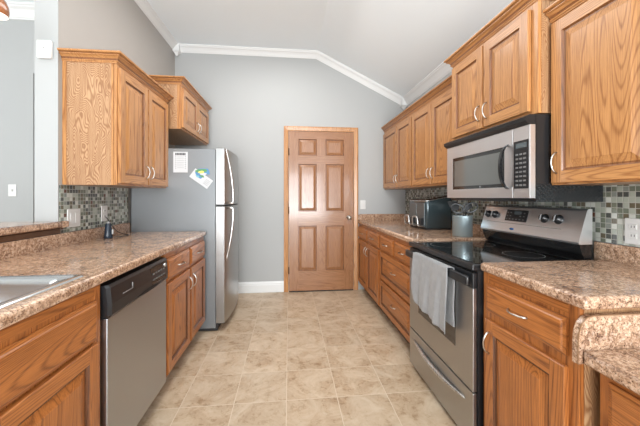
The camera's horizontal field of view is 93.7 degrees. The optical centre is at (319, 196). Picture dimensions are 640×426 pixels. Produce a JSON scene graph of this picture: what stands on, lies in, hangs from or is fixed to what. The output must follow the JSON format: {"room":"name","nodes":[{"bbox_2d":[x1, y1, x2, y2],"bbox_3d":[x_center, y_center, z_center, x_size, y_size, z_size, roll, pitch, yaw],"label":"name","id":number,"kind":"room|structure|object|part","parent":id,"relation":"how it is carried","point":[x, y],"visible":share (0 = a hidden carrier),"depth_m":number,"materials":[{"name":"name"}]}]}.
{"room":"kitchen","nodes":[
{"label":"kitchen","id":0,"kind":"room"},
{"bbox_2d":[0,19,33,221],"bbox_3d":[-3.422,-0.330,3.245,3.059,3.099,0.640,0,0,-6],"label":"wall","id":1,"kind":"structure","parent":0,"point":[16,36],"depth_m":2.97,"materials":[{"name":"paint"}]},
{"bbox_2d":[8,184,16,195],"bbox_3d":[-3.035,-0.065,2.955,0.074,0.120,0.016,0,0,-6],"label":"light switch","id":2,"kind":"object","parent":1,"relation":"attached to","point":[12,188],"visible":1,"depth_m":2.96,"materials":[{"name":"white plastic"}]},
{"bbox_2d":[6,1,33,20],"bbox_3d":[-3.384,-1.817,2.881,3.059,0.125,0.094,0,0,-6],"label":"trim","id":3,"kind":"structure","parent":1,"relation":"attached to","point":[18,10],"depth_m":2.93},
{"bbox_2d":[34,0,174,233],"bbox_3d":[-1.770,-0.330,2.775,0.132,3.099,1.895,0,0,-6],"label":"wall","id":4,"kind":"structure","parent":0,"point":[120,25],"depth_m":1.88,"materials":[{"name":"paint"}]},
{"bbox_2d":[37,40,52,58],"bbox_3d":[-1.670,-0.895,1.820,0.082,0.110,0.025,0,0,-6],"label":"sensor","id":5,"kind":"object","parent":4,"relation":"attached to","point":[44,47],"visible":1,"depth_m":1.81,"materials":[{"name":"white plastic"}]},
{"bbox_2d":[59,185,127,232],"bbox_3d":[-1.644,0.072,2.240,0.007,0.299,0.786,0,0,-6],"label":"backsplash","id":6,"kind":"structure","parent":4,"relation":"attached to","point":[89,199],"depth_m":2.15,"materials":[{"name":"multicoloured tile"}]},
{"bbox_2d":[67,209,79,227],"bbox_3d":[-1.607,0.137,1.960,0.009,0.118,0.118,0,0,-6],"label":"light switch","id":7,"kind":"object","parent":6,"relation":"attached to","point":[73,215],"visible":1,"depth_m":1.95,"materials":[{"name":"white plastic"}]},
{"bbox_2d":[101,206,106,221],"bbox_3d":[-1.641,0.125,2.284,0.008,0.118,0.074,0,0,-6],"label":"wall outlet","id":8,"kind":"object","parent":6,"relation":"attached to","point":[103,208],"visible":1,"depth_m":2.27,"materials":[{"name":"white plastic"}]},
{"bbox_2d":[57,48,173,187],"bbox_3d":[-1.467,-0.494,2.286,0.367,0.834,0.880,0,0,-6],"label":"upper cabinet","id":9,"kind":"object","parent":4,"relation":"attached to","point":[115,115],"visible":1,"depth_m":1.90,"materials":[{"name":"brown wood"}]},
{"bbox_3d":[-1.598,-0.464,1.875,0.022,0.773,0.004,0,0,-6],"label":"scribe molding","id":10,"kind":"part","parent":9,"relation":"part of","materials":[{"name":"brown wood"}]},
{"bbox_3d":[-1.318,-0.464,1.904,0.013,0.773,0.004,0,0,-6],"label":"scribe molding","id":11,"kind":"part","parent":9,"relation":"part of","materials":[{"name":"brown wood"}]},
{"bbox_3d":[-1.469,-0.880,2.286,0.363,0.062,0.880,0,0,-6],"label":"crown","id":12,"kind":"part","parent":9,"relation":"part of","materials":[{"name":"brown wood"}]},
{"bbox_3d":[-1.303,-0.458,2.106,0.018,0.735,0.374,0,0,-6],"label":"door","id":13,"kind":"part","parent":9,"relation":"part of","materials":[{"name":"brown wood"}]},
{"bbox_3d":[-1.343,-0.464,2.299,0.018,0.773,0.787,0,0,-6],"label":"frame","id":14,"kind":"part","parent":9,"relation":"part of","materials":[{"name":"brown wood"}]},
{"bbox_3d":[-1.343,-0.458,2.493,0.018,0.735,0.375,0,0,-6],"label":"door","id":15,"kind":"part","parent":9,"relation":"part of","materials":[{"name":"brown wood"}]},
{"bbox_2d":[134,0,177,48],"bbox_3d":[-1.673,-1.838,2.788,0.064,0.082,1.890,0,0,-6],"label":"trim","id":16,"kind":"structure","parent":4,"relation":"attached to","point":[144,5],"depth_m":3.14,"materials":[{"name":"white wood"}]},
{"bbox_2d":[172,43,180,55],"bbox_3d":[-1.760,-1.806,3.689,0.082,0.143,0.082,0,0,-6],"label":"trim","id":17,"kind":"structure","parent":4,"relation":"attached to","point":[176,49],"depth_m":3.66,"materials":[{"name":"white wood"}]},
{"bbox_2d":[149,75,211,144],"bbox_3d":[-1.505,-0.858,3.177,0.469,0.466,0.990,0,0,-6],"label":"upper cabinet","id":18,"kind":"object","parent":4,"relation":"attached to","point":[188,117],"visible":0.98,"depth_m":2.91,"materials":[{"name":"brown wood"}]},
{"bbox_3d":[-1.300,-0.828,2.746,0.013,0.405,0.004,0,0,-6],"label":"scribe molding","id":19,"kind":"part","parent":18,"relation":"part of","materials":[{"name":"brown wood"}]},
{"bbox_3d":[-1.507,-1.060,3.177,0.465,0.062,0.990,0,0,-6],"label":"crown","id":20,"kind":"part","parent":18,"relation":"part of","materials":[{"name":"brown wood"}]},
{"bbox_3d":[-1.288,-0.823,2.976,0.018,0.365,0.432,0,0,-6],"label":"door","id":21,"kind":"part","parent":18,"relation":"part of","materials":[{"name":"brown wood"}]},
{"bbox_3d":[-1.330,-0.828,3.195,0.018,0.405,0.897,0,0,-6],"label":"frame","id":22,"kind":"part","parent":18,"relation":"part of","materials":[{"name":"brown wood"}]},
{"bbox_3d":[-1.333,-0.823,3.418,0.018,0.365,0.427,0,0,-6],"label":"door","id":23,"kind":"part","parent":18,"relation":"part of","materials":[{"name":"brown wood"}]},
{"bbox_2d":[5,0,511,96],"bbox_3d":[-1.378,-1.616,-0.891,6.275,0.767,9.510,0,0,-6],"label":"ceiling","id":24,"kind":"structure","parent":0,"point":[395,44],"depth_m":3.06,"materials":[{"name":"paint"}]},
{"bbox_2d":[0,0,9,19],"bbox_3d":[-1.594,-1.377,1.464,0.112,1.005,0.112,0,0,-6],"label":"pendant lamp","id":25,"kind":"object","parent":24,"relation":"hanging from","point":[4,9],"visible":1,"depth_m":1.47,"materials":[{"name":"orange metal"}]},
{"bbox_2d":[0,12,7,19],"bbox_3d":[-1.594,-0.887,1.464,0.102,0.026,0.102,0,0,-6],"label":"diffuser","id":26,"kind":"object","parent":25,"relation":"attached to","point":[3,15],"depth_m":1.48,"materials":[{"name":"white"}]},
{"bbox_2d":[175,53,404,288],"bbox_3d":[-0.339,-0.330,3.936,3.215,3.100,0.120,0,0,-6],"label":"wall","id":27,"kind":"structure","parent":0,"point":[251,99],"depth_m":3.85,"materials":[{"name":"paint"}]},
{"bbox_2d":[238,281,283,292],"bbox_3d":[-1.124,1.149,3.787,1.362,0.138,0.016,0,0,-6],"label":"baseboard","id":28,"kind":"structure","parent":27,"relation":"attached to","point":[264,286],"depth_m":3.82,"materials":[{"name":"white wood"}]},
{"bbox_2d":[179,43,402,104],"bbox_3d":[-0.324,-1.539,3.845,2.965,0.680,0.064,0,0,-6],"label":"trim","id":29,"kind":"structure","parent":27,"relation":"attached to","point":[185,48],"depth_m":3.84,"materials":[{"name":"white wood"}]},
{"bbox_2d":[284,126,357,291],"bbox_3d":[0.022,0.154,3.866,0.970,2.130,0.092,0,0,-6],"label":"door","id":30,"kind":"structure","parent":27,"relation":"in","point":[321,164],"depth_m":3.89,"materials":[{"name":"brown wood"}]},
{"bbox_2d":[360,200,365,208],"bbox_3d":[0.568,0.102,3.961,0.072,0.118,0.016,0,0,-6],"label":"light switch","id":31,"kind":"object","parent":27,"relation":"attached to","point":[362,202],"visible":1,"depth_m":3.96,"materials":[{"name":"white plastic"}]},
{"bbox_2d":[137,289,457,425],"bbox_3d":[-1.378,1.270,-0.891,6.275,0.100,9.510,0,0,-6],"label":"floor","id":32,"kind":"structure","parent":0,"point":[314,358],"depth_m":2.07,"materials":[{"name":"tile"}]},
{"bbox_2d":[0,284,99,425],"bbox_3d":[-1.120,0.785,0.686,0.672,0.866,0.992,0,0,-6],"label":"base cabinet","id":33,"kind":"object","parent":32,"relation":"on","point":[50,358],"visible":0.84,"depth_m":0.96,"materials":[{"name":"brown wood"}]},
{"bbox_3d":[-0.849,0.827,0.945,0.018,0.517,0.455,0,0,-6],"label":"door","id":34,"kind":"part","parent":33,"relation":"part of","materials":[{"name":"brown wood"}]},
{"bbox_2d":[100,257,167,425],"bbox_3d":[-1.188,0.786,1.488,0.616,0.864,0.595,0,0,-6],"label":"dishwasher","id":35,"kind":"object","parent":32,"relation":"on","point":[132,302],"visible":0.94,"depth_m":1.42,"materials":[{"name":"silver metal"}]},
{"bbox_3d":[-0.904,0.425,1.685,0.005,0.086,0.185,0,0,-6],"label":"control panel","id":36,"kind":"part","parent":35,"relation":"part of","materials":[{"name":"black plastic"}]},
{"bbox_2d":[160,237,204,376],"bbox_3d":[-1.278,0.783,2.217,0.672,0.870,0.847,0,0,-6],"label":"base cabinet","id":37,"kind":"object","parent":32,"relation":"on","point":[185,282],"visible":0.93,"depth_m":2.13,"materials":[{"name":"brown wood"}]},
{"bbox_2d":[0,223,205,329],"bbox_3d":[-1.195,0.285,1.133,0.674,0.120,3.100,0,0,-6],"label":"countertop","id":38,"kind":"structure","parent":37,"relation":"on","point":[86,252],"depth_m":1.51,"materials":[{"name":"stone"}]},
{"bbox_2d":[0,221,68,242],"bbox_3d":[-1.669,0.186,0.705,0.425,0.074,2.345,0,0,-6],"label":"bar","id":39,"kind":"object","parent":38,"relation":"on","point":[9,231],"visible":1,"depth_m":1.62,"materials":[{"name":"stone"}]},
{"bbox_3d":[-1.480,0.207,0.699,0.017,0.032,2.295,0,0,-6],"label":"wood rail","id":40,"kind":"part","parent":39,"relation":"part of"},
{"bbox_2d":[0,274,82,308],"bbox_3d":[-1.128,0.391,0.743,0.528,0.189,0.790,0,0,-6],"label":"sink","id":41,"kind":"object","parent":38,"relation":"in","point":[13,289],"visible":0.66,"depth_m":1.09,"materials":[{"name":"metal"}]},
{"bbox_2d":[0,280,58,302],"bbox_3d":[-1.128,0.396,0.743,0.444,0.179,0.706,0,0,-6],"label":"basin","id":42,"kind":"object","parent":41,"relation":"in","point":[9,289],"depth_m":1.09,"materials":[{"name":"metal"}]},
{"bbox_2d":[104,222,113,238],"bbox_3d":[-1.560,0.242,2.211,0.057,0.124,0.058,0,0,35],"label":"gadget","id":43,"kind":"object","parent":38,"relation":"on","point":[108,232],"visible":1,"depth_m":2.19,"materials":[{"name":"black plastic"}]},
{"bbox_2d":[105,216,128,236],"bbox_3d":[-1.569,0.227,2.337,0.129,0.157,0.191,0,0,4],"label":"power cord","id":44,"kind":"object","parent":38,"relation":"on","point":[105,216],"visible":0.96,"depth_m":2.34,"materials":[{"name":"black plastic"}]},
{"bbox_3d":[-0.963,0.453,2.049,0.018,0.135,0.410,0,0,-6],"label":"drawer","id":45,"kind":"part","parent":37,"relation":"part of","materials":[{"name":"brown wood"}]},
{"bbox_3d":[-0.963,0.818,2.049,0.018,0.555,0.410,0,0,-6],"label":"door","id":46,"kind":"part","parent":37,"relation":"part of","materials":[{"name":"brown wood"}]},
{"bbox_3d":[-1.006,0.453,2.469,0.018,0.135,0.375,0,0,-6],"label":"drawer","id":47,"kind":"part","parent":37,"relation":"part of","materials":[{"name":"brown wood"}]},
{"bbox_3d":[-1.006,0.818,2.469,0.018,0.555,0.375,0,0,-6],"label":"door","id":48,"kind":"part","parent":37,"relation":"part of","materials":[{"name":"brown wood"}]},
{"bbox_2d":[131,148,237,330],"bbox_3d":[-1.264,0.372,3.066,0.885,1.685,0.760,0,0,-6],"label":"refrigerator","id":49,"kind":"object","parent":32,"relation":"on","point":[185,204],"visible":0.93,"depth_m":2.71,"materials":[{"name":"metal"}]},
{"bbox_2d":[173,152,187,172],"bbox_3d":[-1.247,-0.312,2.683,0.124,0.185,0.002,0,0,-6],"label":"notice sheet","id":50,"kind":"object","parent":49,"relation":"attached to","point":[180,159],"visible":1,"depth_m":2.68,"materials":[{"name":"paper"}]},
{"bbox_2d":[189,168,212,188],"bbox_3d":[-1.070,-0.165,2.701,0.208,0.186,0.003,0,0,-6],"label":"postcard","id":51,"kind":"object","parent":49,"relation":"attached to","point":[202,180],"visible":1,"depth_m":2.70,"materials":[{"name":"paper"}]},
{"bbox_2d":[195,169,209,175],"bbox_3d":[-1.058,-0.224,2.698,0.130,0.064,0.005,0,0,-6],"label":"magnet","id":52,"kind":"object","parent":49,"relation":"attached to","point":[203,172],"visible":1,"depth_m":2.70,"materials":[{"name":"plastic"}]},
{"bbox_2d":[195,169,206,174],"bbox_3d":[-1.070,-0.223,2.695,0.107,0.058,0.002,0,0,-6],"label":"picture","id":53,"kind":"object","parent":52,"relation":"attached to","point":[200,171],"depth_m":2.70,"materials":[{"name":"paper"}]},
{"bbox_3d":[-0.930,0.618,3.101,0.104,1.065,0.752,0,0,-6],"label":"fridge door","id":54,"kind":"part","parent":49,"relation":"part of","materials":[{"name":"metal"}]},
{"bbox_3d":[-0.930,-0.188,3.101,0.104,0.520,0.752,0,0,-6],"label":"freezer door","id":55,"kind":"part","parent":49,"relation":"part of","materials":[{"name":"metal"}]},
{"bbox_3d":[-0.827,0.337,2.749,0.080,0.491,0.031,0,0,-6],"label":"handle","id":56,"kind":"part","parent":49,"relation":"part of","materials":[{"name":"silver metal"}]},
{"bbox_3d":[-0.827,-0.185,2.749,0.081,0.503,0.031,0,0,-6],"label":"handle","id":57,"kind":"part","parent":49,"relation":"part of","materials":[{"name":"silver metal"}]},
{"bbox_2d":[358,224,387,316],"bbox_3d":[0.838,0.783,3.520,0.649,0.870,0.937,0,0,-6],"label":"base cabinet","id":58,"kind":"object","parent":32,"relation":"on","point":[369,249],"visible":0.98,"depth_m":3.38,"materials":[{"name":"brown wood"}]},
{"bbox_3d":[0.530,0.818,3.722,0.018,0.555,0.435,0,0,-6],"label":"door","id":59,"kind":"part","parent":58,"relation":"part of","materials":[{"name":"brown wood"}]},
{"bbox_3d":[0.530,0.453,3.722,0.018,0.135,0.435,0,0,-6],"label":"drawer","id":60,"kind":"part","parent":58,"relation":"part of","materials":[{"name":"brown wood"}]},
{"bbox_3d":[0.573,0.734,3.492,0.018,0.772,0.937,0,0,-6],"label":"frame","id":61,"kind":"part","parent":58,"relation":"part of","materials":[{"name":"brown wood"}]},
{"bbox_3d":[0.577,0.453,3.267,0.018,0.135,0.440,0,0,-6],"label":"drawer","id":62,"kind":"part","parent":58,"relation":"part of","materials":[{"name":"brown wood"}]},
{"bbox_3d":[0.577,0.818,3.267,0.018,0.555,0.440,0,0,-6],"label":"door","id":63,"kind":"part","parent":58,"relation":"part of","materials":[{"name":"brown wood"}]},
{"bbox_2d":[358,214,487,241],"bbox_3d":[0.910,0.285,3.107,0.659,0.120,1.783,0,0,-6],"label":"countertop","id":64,"kind":"structure","parent":58,"relation":"on","point":[393,225],"depth_m":2.73,"materials":[{"name":"stone"}]},
{"bbox_2d":[404,195,450,229],"bbox_3d":[1.048,0.143,2.971,0.336,0.322,0.397,0,0,-6],"label":"toaster","id":65,"kind":"object","parent":64,"relation":"on","point":[433,212],"visible":0.93,"depth_m":2.79,"materials":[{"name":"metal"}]},
{"bbox_2d":[404,203,415,224],"bbox_3d":[0.911,0.171,3.051,0.079,0.224,0.171,0,0,-6],"label":"basket","id":66,"kind":"object","parent":65,"relation":"on","point":[412,206],"depth_m":3.03,"materials":[{"name":"silver metal"}]},
{"bbox_2d":[412,203,424,226],"bbox_3d":[0.929,0.171,2.871,0.079,0.224,0.177,0,0,-6],"label":"basket","id":67,"kind":"object","parent":65,"relation":"on","point":[419,216],"depth_m":2.85,"materials":[{"name":"silver metal"}]},
{"bbox_3d":[1.085,0.008,2.975,0.252,0.052,0.387,0,0,-6],"label":"lid","id":68,"kind":"part","parent":65,"relation":"part of","materials":[{"name":"black metal"}]},
{"bbox_2d":[452,215,472,236],"bbox_3d":[1.116,0.224,2.352,0.148,0.161,0.148,0,0,-6],"label":"utensil crock","id":69,"kind":"object","parent":64,"relation":"on","point":[462,226],"visible":0.95,"depth_m":2.29,"materials":[{"name":"metal"}]},
{"bbox_2d":[447,201,458,214],"bbox_3d":[1.090,0.165,2.384,0.146,0.259,0.024,0,0,40],"label":"turner","id":70,"kind":"object","parent":69,"relation":"in","point":[455,207],"visible":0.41,"depth_m":2.40,"materials":[{"name":"black plastic"}]},
{"bbox_2d":[451,203,463,215],"bbox_3d":[1.086,0.171,2.319,0.141,0.247,0.071,0,0,-24],"label":"spoon","id":71,"kind":"object","parent":69,"relation":"in","point":[458,213],"visible":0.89,"depth_m":2.30,"materials":[{"name":"black plastic"}]},
{"bbox_2d":[461,202,468,215],"bbox_3d":[1.120,0.167,2.340,0.053,0.253,0.094,0,0,-6],"label":"whisk","id":72,"kind":"object","parent":69,"relation":"in","point":[465,202],"visible":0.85,"depth_m":2.32,"materials":[{"name":"black plastic"}]},
{"bbox_2d":[465,202,477,215],"bbox_3d":[1.159,0.167,2.335,0.129,0.254,0.034,0,0,7],"label":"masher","id":73,"kind":"object","parent":69,"relation":"in","point":[471,202],"visible":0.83,"depth_m":2.33,"materials":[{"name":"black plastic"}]},
{"bbox_2d":[380,232,411,343],"bbox_3d":[0.929,0.783,2.636,0.649,0.870,0.827,0,0,-6],"label":"base cabinet","id":74,"kind":"object","parent":32,"relation":"on","point":[394,264],"visible":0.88,"depth_m":2.55,"materials":[{"name":"brown wood"}]},
{"bbox_3d":[0.624,0.453,2.816,0.018,0.135,0.370,0,0,-6],"label":"drawer","id":75,"kind":"part","parent":74,"relation":"part of","materials":[{"name":"brown wood"}]},
{"bbox_3d":[0.645,0.672,2.607,0.018,0.265,0.790,0,0,-6],"label":"drawer","id":76,"kind":"part","parent":74,"relation":"part of","materials":[{"name":"brown wood"}]},
{"bbox_3d":[0.645,0.960,2.607,0.018,0.270,0.790,0,0,-6],"label":"drawer","id":77,"kind":"part","parent":74,"relation":"part of","materials":[{"name":"brown wood"}]},
{"bbox_3d":[0.666,0.453,2.408,0.018,0.135,0.390,0,0,-6],"label":"drawer","id":78,"kind":"part","parent":74,"relation":"part of","materials":[{"name":"brown wood"}]},
{"bbox_2d":[405,205,591,425],"bbox_3d":[0.980,0.640,1.826,0.660,1.160,0.760,0,0,-6],"label":"electric range","id":79,"kind":"object","parent":32,"relation":"on","point":[451,363],"visible":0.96,"depth_m":1.62,"materials":[{"name":"silver metal"}]},
{"bbox_2d":[411,252,454,333],"bbox_3d":[0.652,0.541,1.784,0.062,0.351,0.440,0,0,-6],"label":"dish towel","id":80,"kind":"object","parent":79,"relation":"hanging from","point":[433,291],"visible":0.99,"depth_m":1.70,"materials":[{"name":"white fabric"}]},
{"bbox_3d":[0.669,0.399,1.792,0.036,0.048,0.751,0,0,-6],"label":"handle","id":81,"kind":"part","parent":79,"relation":"part of","materials":[{"name":"black plastic"}]},
{"bbox_3d":[0.671,1.012,1.794,0.030,0.036,0.618,0,0,-6],"label":"handle","id":82,"kind":"part","parent":79,"relation":"part of","materials":[{"name":"silver metal"}]},
{"bbox_3d":[0.697,0.681,1.797,0.020,0.493,0.750,0,0,-6],"label":"oven door","id":83,"kind":"part","parent":79,"relation":"part of","materials":[{"name":"silver metal"}]},
{"bbox_3d":[0.697,1.060,1.797,0.020,0.249,0.750,0,0,-6],"label":"drawer","id":84,"kind":"part","parent":79,"relation":"part of","materials":[{"name":"silver metal"}]},
{"bbox_3d":[1.214,0.117,2.181,0.033,0.052,0.052,17,-2,-6],"label":"knob","id":85,"kind":"part","parent":79,"relation":"part of","materials":[{"name":"black plastic"}]},
{"bbox_2d":[409,240,574,270],"bbox_3d":[0.983,0.334,1.827,0.606,0.033,0.760,0,0,-6],"label":"cooktop","id":86,"kind":"object","parent":79,"relation":"in","point":[465,255],"depth_m":1.72,"materials":[{"name":"black glass"}]},
{"bbox_3d":[1.221,0.117,2.112,0.033,0.052,0.052,17,-2,-6],"label":"knob","id":87,"kind":"part","parent":79,"relation":"part of","materials":[{"name":"black plastic"}]},
{"bbox_3d":[1.275,0.293,1.856,0.066,0.114,0.748,0,0,-6],"label":"splash panel","id":88,"kind":"part","parent":79,"relation":"part of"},
{"bbox_3d":[1.263,0.117,1.704,0.033,0.052,0.052,17,-2,-6],"label":"knob","id":89,"kind":"part","parent":79,"relation":"part of","materials":[{"name":"black plastic"}]},
{"bbox_3d":[1.272,0.117,1.614,0.033,0.052,0.052,17,-2,-6],"label":"knob","id":90,"kind":"part","parent":79,"relation":"part of","materials":[{"name":"black plastic"}]},
{"bbox_2d":[482,272,639,425],"bbox_3d":[1.076,0.783,1.210,0.664,0.870,0.467,0,0,-6],"label":"base cabinet","id":91,"kind":"object","parent":32,"relation":"on","point":[531,377],"visible":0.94,"depth_m":1.11,"materials":[{"name":"brown wood"}]},
{"bbox_3d":[0.745,0.655,1.347,0.033,0.105,0.010,0,0,-6],"label":"handle","id":92,"kind":"part","parent":91,"relation":"part of","materials":[{"name":"silver metal"}]},
{"bbox_3d":[0.762,0.458,1.178,0.033,0.010,0.105,0,0,-6],"label":"handle","id":93,"kind":"part","parent":91,"relation":"part of","materials":[{"name":"silver metal"}]},
{"bbox_3d":[0.785,0.825,1.180,0.018,0.540,0.400,0,0,-6],"label":"door","id":94,"kind":"part","parent":91,"relation":"part of","materials":[{"name":"brown wood"}]},
{"bbox_3d":[0.785,0.458,1.180,0.018,0.125,0.400,0,0,-6],"label":"drawer","id":95,"kind":"part","parent":91,"relation":"part of","materials":[{"name":"brown wood"}]},
{"bbox_3d":[0.804,0.734,1.182,0.018,0.772,0.467,0,0,-6],"label":"frame","id":96,"kind":"part","parent":91,"relation":"part of","materials":[{"name":"brown wood"}]},
{"bbox_2d":[481,241,639,309],"bbox_3d":[1.103,0.285,1.205,0.666,0.120,0.570,0,0,-6],"label":"countertop","id":97,"kind":"structure","parent":91,"relation":"on","point":[611,280],"depth_m":1.17,"materials":[{"name":"stone"}]},
{"bbox_2d":[600,373,639,425],"bbox_3d":[1.165,0.869,0.553,0.629,0.698,0.797,0,0,-6],"label":"base cabinet","id":98,"kind":"object","parent":32,"relation":"on","point":[619,405],"visible":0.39,"depth_m":0.86,"materials":[{"name":"brown wood"}]},
{"bbox_2d":[572,312,639,394],"bbox_3d":[1.170,0.441,0.526,0.670,0.149,0.906,0,0,-6],"label":"countertop","id":99,"kind":"structure","parent":98,"relation":"on","point":[608,344],"depth_m":0.93,"materials":[{"name":"stone"}]},
{"bbox_3d":[0.891,0.619,0.527,0.018,0.142,0.725,0,0,-6],"label":"drawer","id":100,"kind":"part","parent":98,"relation":"part of","materials":[{"name":"brown wood"}]},
{"bbox_2d":[405,71,639,259],"bbox_3d":[1.689,-0.034,-0.635,0.120,2.508,9.390,0,0,-6],"label":"wall","id":101,"kind":"structure","parent":0,"point":[450,73],"depth_m":3.08,"materials":[{"name":"paint"}]},
{"bbox_2d":[400,98,406,109],"bbox_3d":[1.113,-1.234,3.986,0.082,0.143,0.082,0,0,-6],"label":"trim","id":102,"kind":"structure","parent":101,"relation":"attached to","point":[403,105],"depth_m":3.95,"materials":[{"name":"white paint"}]},
{"bbox_2d":[381,107,432,189],"bbox_3d":[1.018,-0.509,3.547,0.329,0.823,0.925,0,0,-6],"label":"upper cabinet","id":103,"kind":"object","parent":101,"relation":"attached to","point":[397,137],"visible":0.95,"depth_m":3.43,"materials":[{"name":"brown wood"}]},
{"bbox_3d":[0.873,-0.470,3.738,0.018,0.710,0.485,0,0,-6],"label":"door","id":104,"kind":"part","parent":103,"relation":"part of","materials":[{"name":"brown wood"}]},
{"bbox_3d":[0.881,-0.890,3.533,0.045,0.062,0.925,0,0,-6],"label":"crown","id":105,"kind":"part","parent":103,"relation":"part of","materials":[{"name":"brown wood"}]},
{"bbox_3d":[0.913,-0.479,3.536,0.018,0.762,0.922,0,0,-6],"label":"frame","id":106,"kind":"part","parent":103,"relation":"part of","materials":[{"name":"brown wood"}]},
{"bbox_3d":[0.919,-0.470,3.284,0.018,0.710,0.403,0,0,-6],"label":"door","id":107,"kind":"part","parent":103,"relation":"part of","materials":[{"name":"brown wood"}]},
{"bbox_2d":[409,75,452,187],"bbox_3d":[1.110,-0.509,2.658,0.329,0.823,0.860,0,0,-6],"label":"upper cabinet","id":108,"kind":"object","parent":101,"relation":"attached to","point":[432,113],"visible":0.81,"depth_m":2.61,"materials":[{"name":"brown wood"}]},
{"bbox_3d":[0.964,-0.470,2.854,0.018,0.710,0.410,0,0,-6],"label":"door","id":109,"kind":"part","parent":108,"relation":"part of","materials":[{"name":"brown wood"}]},
{"bbox_3d":[0.973,-0.890,2.644,0.045,0.062,0.860,0,0,-6],"label":"crown","id":110,"kind":"part","parent":108,"relation":"part of","materials":[{"name":"brown wood"}]},
{"bbox_3d":[1.007,-0.470,2.438,0.018,0.710,0.403,0,0,-6],"label":"door","id":111,"kind":"part","parent":108,"relation":"part of","materials":[{"name":"brown wood"}]},
{"bbox_2d":[403,0,512,104],"bbox_3d":[1.598,-1.263,-0.644,0.064,0.111,9.390,0,0,-6],"label":"trim","id":112,"kind":"structure","parent":101,"relation":"attached to","point":[443,69],"depth_m":3.25,"materials":[{"name":"white wood"}]},
{"bbox_2d":[444,0,555,139],"bbox_3d":[1.166,-0.712,1.845,0.401,0.608,0.854,0,0,-6],"label":"upper cabinet","id":113,"kind":"object","parent":101,"relation":"attached to","point":[501,74],"visible":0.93,"depth_m":1.65,"materials":[{"name":"brown wood"}]},
{"bbox_3d":[0.986,-0.677,2.017,0.018,0.505,0.345,0,0,-6],"label":"door","id":114,"kind":"part","parent":113,"relation":"part of","materials":[{"name":"brown wood"}]},
{"bbox_3d":[1.168,-0.985,1.845,0.397,0.062,0.854,0,0,-6],"label":"crown","id":115,"kind":"part","parent":113,"relation":"part of","materials":[{"name":"brown wood"}]},
{"bbox_3d":[1.023,-0.677,1.661,0.018,0.505,0.344,0,0,-6],"label":"door","id":116,"kind":"part","parent":113,"relation":"part of","materials":[{"name":"brown wood"}]},
{"bbox_2d":[444,114,602,201],"bbox_3d":[1.141,-0.188,1.839,0.442,0.424,0.761,0,0,-6],"label":"microwave","id":117,"kind":"object","parent":113,"relation":"attached to","point":[510,160],"visible":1,"depth_m":1.57,"materials":[{"name":"silver metal"}]},
{"bbox_3d":[0.980,-0.173,1.879,0.030,0.358,0.648,0,0,-6],"label":"door","id":118,"kind":"part","parent":117,"relation":"part of","materials":[{"name":"metal"}]},
{"bbox_3d":[0.973,-0.160,1.588,0.057,0.235,0.016,0,0,-6],"label":"handle","id":119,"kind":"part","parent":117,"relation":"part of","materials":[{"name":"silver metal"}]},
{"bbox_3d":[1.019,-0.173,1.499,0.030,0.358,0.110,0,0,-6],"label":"control frame","id":120,"kind":"part","parent":117,"relation":"part of","materials":[{"name":"metal"}]},
{"bbox_2d":[405,184,639,246],"bbox_3d":[1.333,0.063,2.183,0.007,0.318,3.668,0,0,-6],"label":"backsplash","id":121,"kind":"structure","parent":101,"relation":"attached to","point":[620,202],"depth_m":1.48,"materials":[{"name":"multicoloured tile"}]},
{"bbox_2d":[625,218,639,244],"bbox_3d":[1.413,0.155,1.327,0.008,0.118,0.118,0,0,-6],"label":"wall outlet","id":122,"kind":"object","parent":121,"relation":"attached to","point":[632,225],"visible":1,"depth_m":1.35,"materials":[{"name":"white plastic"}]},
{"bbox_2d":[629,224,636,229],"bbox_3d":[1.408,0.135,1.350,0.002,0.026,0.030,0,0,-6],"label":"receptacle","id":123,"kind":"object","parent":122,"relation":"attached to","point":[631,226],"depth_m":1.35,"materials":[{"name":"white plastic"}]},
{"bbox_2d":[629,233,636,238],"bbox_3d":[1.408,0.175,1.350,0.002,0.026,0.030,0,0,-6],"label":"receptacle","id":124,"kind":"object","parent":122,"relation":"attached to","point":[631,235],"depth_m":1.35,"materials":[{"name":"white plastic"}]},
{"bbox_2d":[543,0,639,184],"bbox_3d":[1.260,-0.479,1.231,0.329,0.844,0.470,0,0,-6],"label":"upper cabinet","id":125,"kind":"object","parent":101,"relation":"attached to","point":[595,44],"visible":1,"depth_m":1.23,"materials":[{"name":"brown wood"}]},
{"bbox_3d":[1.093,-0.160,1.404,0.033,0.105,0.010,0,0,-6],"label":"handle","id":126,"kind":"part","parent":125,"relation":"part of","materials":[{"name":"silver metal"}]},
{"bbox_3d":[1.122,-0.870,1.217,0.045,0.062,0.470,0,0,-6],"label":"crown","id":127,"kind":"part","parent":125,"relation":"part of","materials":[{"name":"brown wood"}]}
]}

